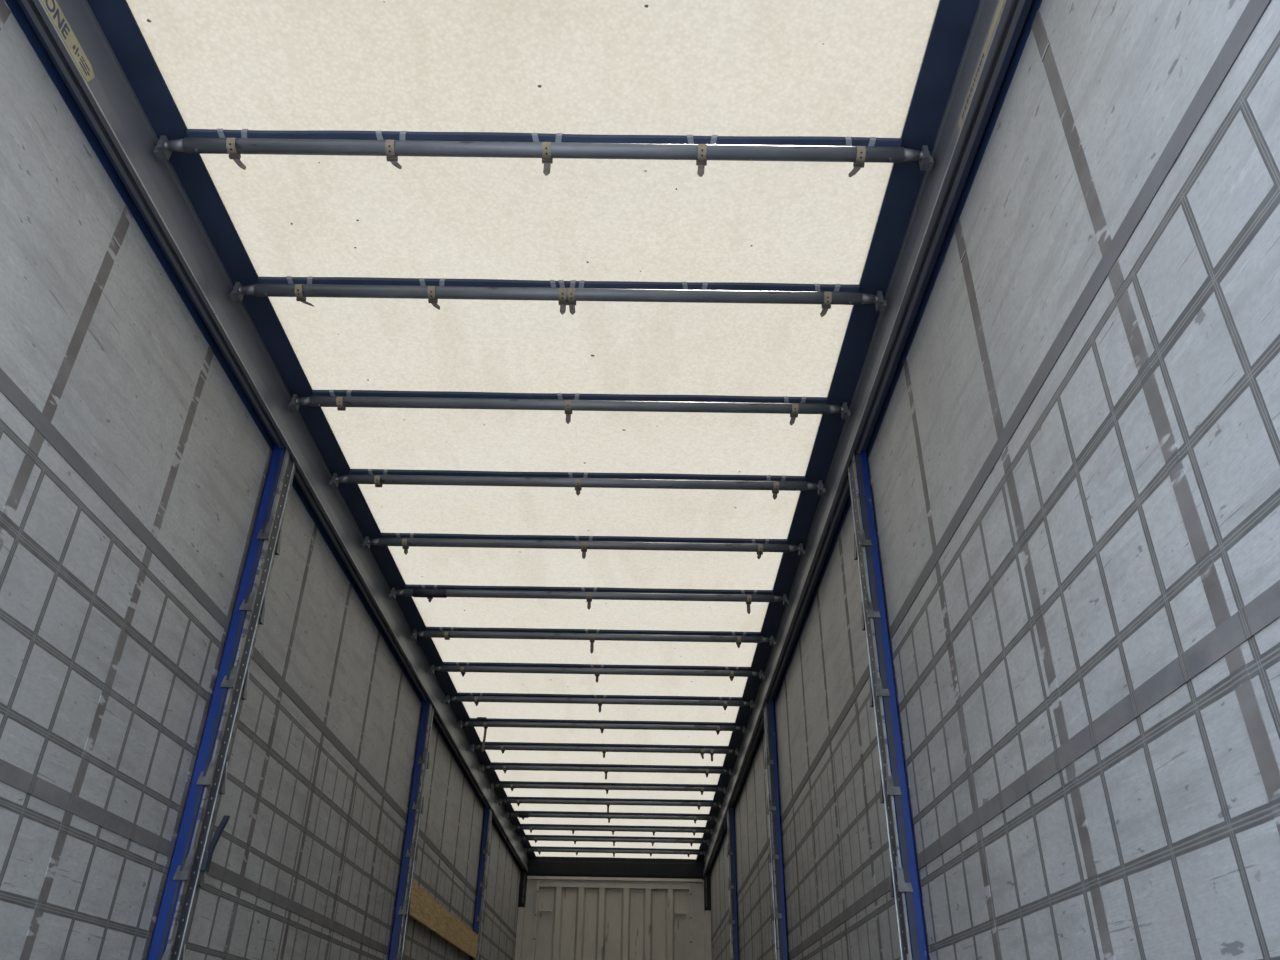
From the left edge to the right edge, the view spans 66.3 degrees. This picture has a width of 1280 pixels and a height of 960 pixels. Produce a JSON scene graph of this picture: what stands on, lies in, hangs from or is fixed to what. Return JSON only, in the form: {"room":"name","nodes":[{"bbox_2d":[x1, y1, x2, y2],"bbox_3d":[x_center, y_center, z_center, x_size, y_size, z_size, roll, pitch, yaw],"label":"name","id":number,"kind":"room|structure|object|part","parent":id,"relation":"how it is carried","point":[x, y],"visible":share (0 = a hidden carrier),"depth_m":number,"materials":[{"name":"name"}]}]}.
{"room":"cargo space","nodes":[
{"label":"cargo space","id":0,"kind":"room"},
{"bbox_2d":[0,0,521,959],"bbox_3d":[-1.609,2.933,6.817,0.009,2.648,13.658,1,-31,0],"label":"wall","id":1,"kind":"structure","parent":0,"point":[135,460],"depth_m":3.17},
{"bbox_2d":[87,0,979,859],"bbox_3d":[-0.309,1.669,7.567,2.600,0.014,13.638,1,-31,0],"label":"ceiling","id":2,"kind":"structure","parent":0,"point":[829,68],"depth_m":3.48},
{"bbox_2d":[17,0,527,871],"bbox_3d":[-1.552,1.757,7.488,0.112,0.257,13.598,1,-31,0],"label":"roof rail","id":3,"kind":"object","parent":2,"relation":"attached to","point":[69,31],"visible":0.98,"depth_m":3.46,"materials":[{"name":"metal"}]},
{"bbox_2d":[73,45,89,75],"bbox_3d":[-1.483,-1.115,2.602,0.001,0.027,0.088,1,-31,0],"label":"print","id":4,"kind":"object","parent":3,"relation":"attached to","point":[80,59],"depth_m":2.60},
{"bbox_2d":[153,128,933,176],"bbox_3d":[-0.297,-0.996,2.996,2.380,0.116,0.069,1,-31,0],"label":"bow","id":5,"kind":"object","parent":2,"relation":"attached to","point":[391,144],"visible":1,"depth_m":2.99,"materials":[{"name":"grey metal"}]},
{"bbox_2d":[230,276,886,316],"bbox_3d":[-0.298,-0.663,3.558,2.380,0.108,0.069,1,-31,0],"label":"bow","id":6,"kind":"object","parent":2,"relation":"attached to","point":[432,289],"visible":1,"depth_m":3.55,"materials":[{"name":"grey metal"}]},
{"bbox_2d":[288,390,850,424],"bbox_3d":[-0.300,-0.303,4.153,2.380,0.114,0.069,1,-31,0],"label":"bow","id":7,"kind":"object","parent":2,"relation":"attached to","point":[341,399],"visible":1,"depth_m":4.15,"materials":[{"name":"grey metal"}]},
{"bbox_2d":[329,469,825,499],"bbox_3d":[-0.302,0.021,4.708,2.380,0.099,0.069,1,-31,0],"label":"bow","id":8,"kind":"object","parent":2,"relation":"attached to","point":[378,477],"visible":1,"depth_m":4.70,"materials":[{"name":"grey metal"}]},
{"bbox_2d":[362,533,804,558],"bbox_3d":[-0.303,0.363,5.269,2.380,0.108,0.069,1,-31,0],"label":"bow","id":9,"kind":"object","parent":2,"relation":"attached to","point":[406,540],"visible":1,"depth_m":5.26,"materials":[{"name":"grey metal"}]},
{"bbox_2d":[389,584,788,613],"bbox_3d":[-0.305,0.711,5.828,2.380,0.129,0.069,1,-31,0],"label":"bow","id":10,"kind":"object","parent":2,"relation":"attached to","point":[429,592],"visible":1,"depth_m":5.83,"materials":[{"name":"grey metal"}]},
{"bbox_2d":[410,627,775,653],"bbox_3d":[-0.307,1.052,6.384,2.380,0.144,0.069,1,-31,0],"label":"bow","id":11,"kind":"object","parent":2,"relation":"attached to","point":[447,633],"visible":1,"depth_m":6.38,"materials":[{"name":"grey metal"}]},
{"bbox_2d":[429,662,764,682],"bbox_3d":[-0.308,1.372,6.946,2.380,0.114,0.069,1,-31,0],"label":"bow","id":12,"kind":"object","parent":2,"relation":"attached to","point":[463,667],"visible":1,"depth_m":6.94,"materials":[{"name":"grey metal"}]},
{"bbox_2d":[444,692,754,712],"bbox_3d":[-0.310,1.716,7.513,2.380,0.120,0.069,1,-31,0],"label":"bow","id":13,"kind":"object","parent":2,"relation":"attached to","point":[476,698],"visible":1,"depth_m":7.51,"materials":[{"name":"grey metal"}]},
{"bbox_2d":[458,717,746,751],"bbox_3d":[-0.313,2.102,8.024,2.380,0.264,0.084,1,-31,0],"label":"bow","id":14,"kind":"object","parent":2,"relation":"attached to","point":[484,722],"visible":1,"depth_m":8.06,"materials":[{"name":"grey metal"}]},
{"bbox_2d":[470,742,738,761],"bbox_3d":[-0.313,2.401,8.650,2.380,0.126,0.067,1,-31,0],"label":"bow","id":15,"kind":"object","parent":2,"relation":"attached to","point":[646,748],"visible":1,"depth_m":8.65,"materials":[{"name":"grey metal"}]},
{"bbox_2d":[480,762,732,779],"bbox_3d":[-0.315,2.753,9.235,2.380,0.129,0.067,1,-31,0],"label":"bow","id":16,"kind":"object","parent":2,"relation":"attached to","point":[504,766],"visible":1,"depth_m":9.23,"materials":[{"name":"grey metal"}]},
{"bbox_2d":[490,781,726,794],"bbox_3d":[-0.317,3.101,9.844,2.380,0.099,0.067,1,-31,0],"label":"bow","id":17,"kind":"object","parent":2,"relation":"attached to","point":[702,788],"visible":1,"depth_m":9.83,"materials":[{"name":"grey metal"}]},
{"bbox_2d":[498,796,721,812],"bbox_3d":[-0.319,3.461,10.398,2.380,0.147,0.067,1,-31,0],"label":"bow","id":18,"kind":"object","parent":2,"relation":"attached to","point":[527,800],"visible":1,"depth_m":10.40,"materials":[{"name":"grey metal"}]},
{"bbox_2d":[505,811,717,822],"bbox_3d":[-0.320,3.786,10.981,2.380,0.105,0.067,1,-31,0],"label":"bow","id":19,"kind":"object","parent":2,"relation":"attached to","point":[521,814],"visible":1,"depth_m":10.97,"materials":[{"name":"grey metal"}]},
{"bbox_2d":[512,824,713,835],"bbox_3d":[-0.322,4.137,11.572,2.380,0.099,0.067,1,-31,0],"label":"bow","id":20,"kind":"object","parent":2,"relation":"attached to","point":[568,827],"visible":1,"depth_m":11.56,"materials":[{"name":"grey metal"}]},
{"bbox_2d":[518,835,709,845],"bbox_3d":[-0.323,4.470,12.117,2.380,0.108,0.067,1,-31,0],"label":"bow","id":21,"kind":"object","parent":2,"relation":"attached to","point":[535,838],"visible":1,"depth_m":12.11,"materials":[{"name":"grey metal"}]},
{"bbox_2d":[524,846,706,856],"bbox_3d":[-0.325,4.848,12.752,2.380,0.105,0.067,1,-31,0],"label":"bow","id":22,"kind":"object","parent":2,"relation":"attached to","point":[539,849],"visible":1,"depth_m":12.74,"materials":[{"name":"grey metal"}]},
{"bbox_2d":[703,0,1032,875],"bbox_3d":[0.930,1.795,7.472,0.112,0.257,13.598,1,-31,0],"label":"roof rail","id":23,"kind":"object","parent":2,"relation":"attached to","point":[997,25],"visible":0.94,"depth_m":3.36,"materials":[{"name":"metal"}]},
{"bbox_2d":[961,53,983,118],"bbox_3d":[0.887,-1.049,2.614,0.001,0.013,0.200,1,-31,0],"label":"print","id":24,"kind":"object","parent":23,"relation":"attached to","point":[978,79],"depth_m":2.61},
{"bbox_2d":[521,876,705,959],"bbox_3d":[-0.358,6.336,12.725,2.700,2.710,0.135,1,-31,0],"label":"wall","id":25,"kind":"structure","parent":0,"point":[566,918],"depth_m":13.04,"materials":[{"name":"metal"}]},
{"bbox_3d":[-1.502,6.450,12.657,0.240,2.407,0.049,1,-31,0],"label":"panel","id":26,"kind":"part","parent":25,"relation":"part of","materials":[{"name":"paint"}]},
{"bbox_3d":[-0.346,5.473,13.246,2.030,0.090,0.049,1,-31,0],"label":"panel","id":27,"kind":"part","parent":25,"relation":"part of","materials":[{"name":"paint"}]},
{"bbox_2d":[522,856,709,879],"bbox_3d":[-0.328,5.281,13.343,2.544,0.264,0.080,1,-31,0],"label":"beam","id":28,"kind":"structure","parent":25,"relation":"attached to","point":[538,865],"depth_m":13.30,"materials":[{"name":"black metal"}]},
{"bbox_3d":[0.786,6.485,12.642,0.270,2.407,0.049,1,-31,0],"label":"panel","id":29,"kind":"part","parent":25,"relation":"part of","materials":[{"name":"paint"}]},
{"bbox_2d":[710,0,1279,959],"bbox_3d":[0.942,2.972,6.801,0.009,2.648,13.658,1,-31,0],"label":"wall","id":30,"kind":"structure","parent":0,"point":[1073,448],"depth_m":2.15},
{"bbox_3d":[-0.354,4.035,6.195,2.548,0.060,13.718,1,-31,0],"label":"floor","id":31,"kind":"structure","parent":0,"visible":0},
{"bbox_2d":[146,444,295,959],"bbox_3d":[-1.546,0.966,3.638,0.091,2.534,0.209,1,-31,0],"label":"post","id":32,"kind":"object","parent":31,"relation":"on","point":[191,858],"visible":0.99,"depth_m":3.60,"materials":[{"name":"blue metal"}]},
{"bbox_3d":[-1.524,1.299,3.508,0.026,0.200,0.094,-4,-31,9],"label":"latch lever","id":33,"kind":"part","parent":32,"relation":"part of","materials":[{"name":"metal"}]},
{"bbox_2d":[388,700,433,959],"bbox_3d":[-1.561,2.702,6.532,0.077,2.534,0.149,1,-31,0],"label":"post","id":34,"kind":"object","parent":31,"relation":"on","point":[410,847],"visible":0.98,"depth_m":6.66,"materials":[{"name":"blue metal"}]},
{"bbox_2d":[410,881,477,958],"bbox_3d":[-1.563,3.618,7.946,0.028,0.205,3.240,1,-31,0],"label":"plank","id":35,"kind":"object","parent":34,"relation":"attached to","point":[424,909],"visible":0.98,"depth_m":7.65,"materials":[{"name":"brown wood"}]},
{"bbox_2d":[470,806,491,959],"bbox_3d":[-1.569,4.435,9.422,0.077,2.534,0.149,1,-31,0],"label":"post","id":36,"kind":"object","parent":31,"relation":"on","point":[485,846],"visible":0.98,"depth_m":9.67,"materials":[{"name":"metal"}]},
{"bbox_2d":[514,871,527,959],"bbox_3d":[-1.580,6.338,12.548,0.081,2.485,0.110,1,-31,0],"label":"post","id":37,"kind":"object","parent":31,"relation":"on","point":[523,876],"visible":1,"depth_m":12.89,"materials":[{"name":"metal"}]},
{"bbox_3d":[-1.563,5.463,13.073,0.081,0.445,0.110,1,-31,0],"label":"plate","id":38,"kind":"part","parent":37,"relation":"part of","materials":[{"name":"black metal"}]},
{"bbox_2d":[704,874,711,959],"bbox_3d":[0.881,6.376,12.533,0.081,2.485,0.110,1,-31,0],"label":"post","id":39,"kind":"object","parent":31,"relation":"on","point":[707,887],"visible":1,"depth_m":12.88,"materials":[{"name":"metal"}]},
{"bbox_3d":[0.898,5.501,13.057,0.081,0.445,0.110,1,-31,0],"label":"plate","id":40,"kind":"part","parent":39,"relation":"part of","materials":[{"name":"black metal"}]},
{"bbox_2d":[727,807,738,959],"bbox_3d":[0.890,4.386,9.263,0.077,2.534,0.133,1,-31,0],"label":"post","id":41,"kind":"object","parent":31,"relation":"on","point":[731,849],"visible":0.96,"depth_m":9.48,"materials":[{"name":"metal"}]},
{"bbox_2d":[764,699,788,959],"bbox_3d":[0.898,2.663,6.390,0.077,2.534,0.133,1,-31,0],"label":"post","id":42,"kind":"object","parent":31,"relation":"on","point":[771,762],"visible":1,"depth_m":6.52,"materials":[{"name":"blue metal"}]},
{"bbox_2d":[848,448,928,959],"bbox_3d":[0.906,0.971,3.568,0.077,2.534,0.133,1,-31,0],"label":"post","id":43,"kind":"object","parent":31,"relation":"on","point":[904,876],"visible":0.98,"depth_m":3.57,"materials":[{"name":"blue metal"}]}
]}

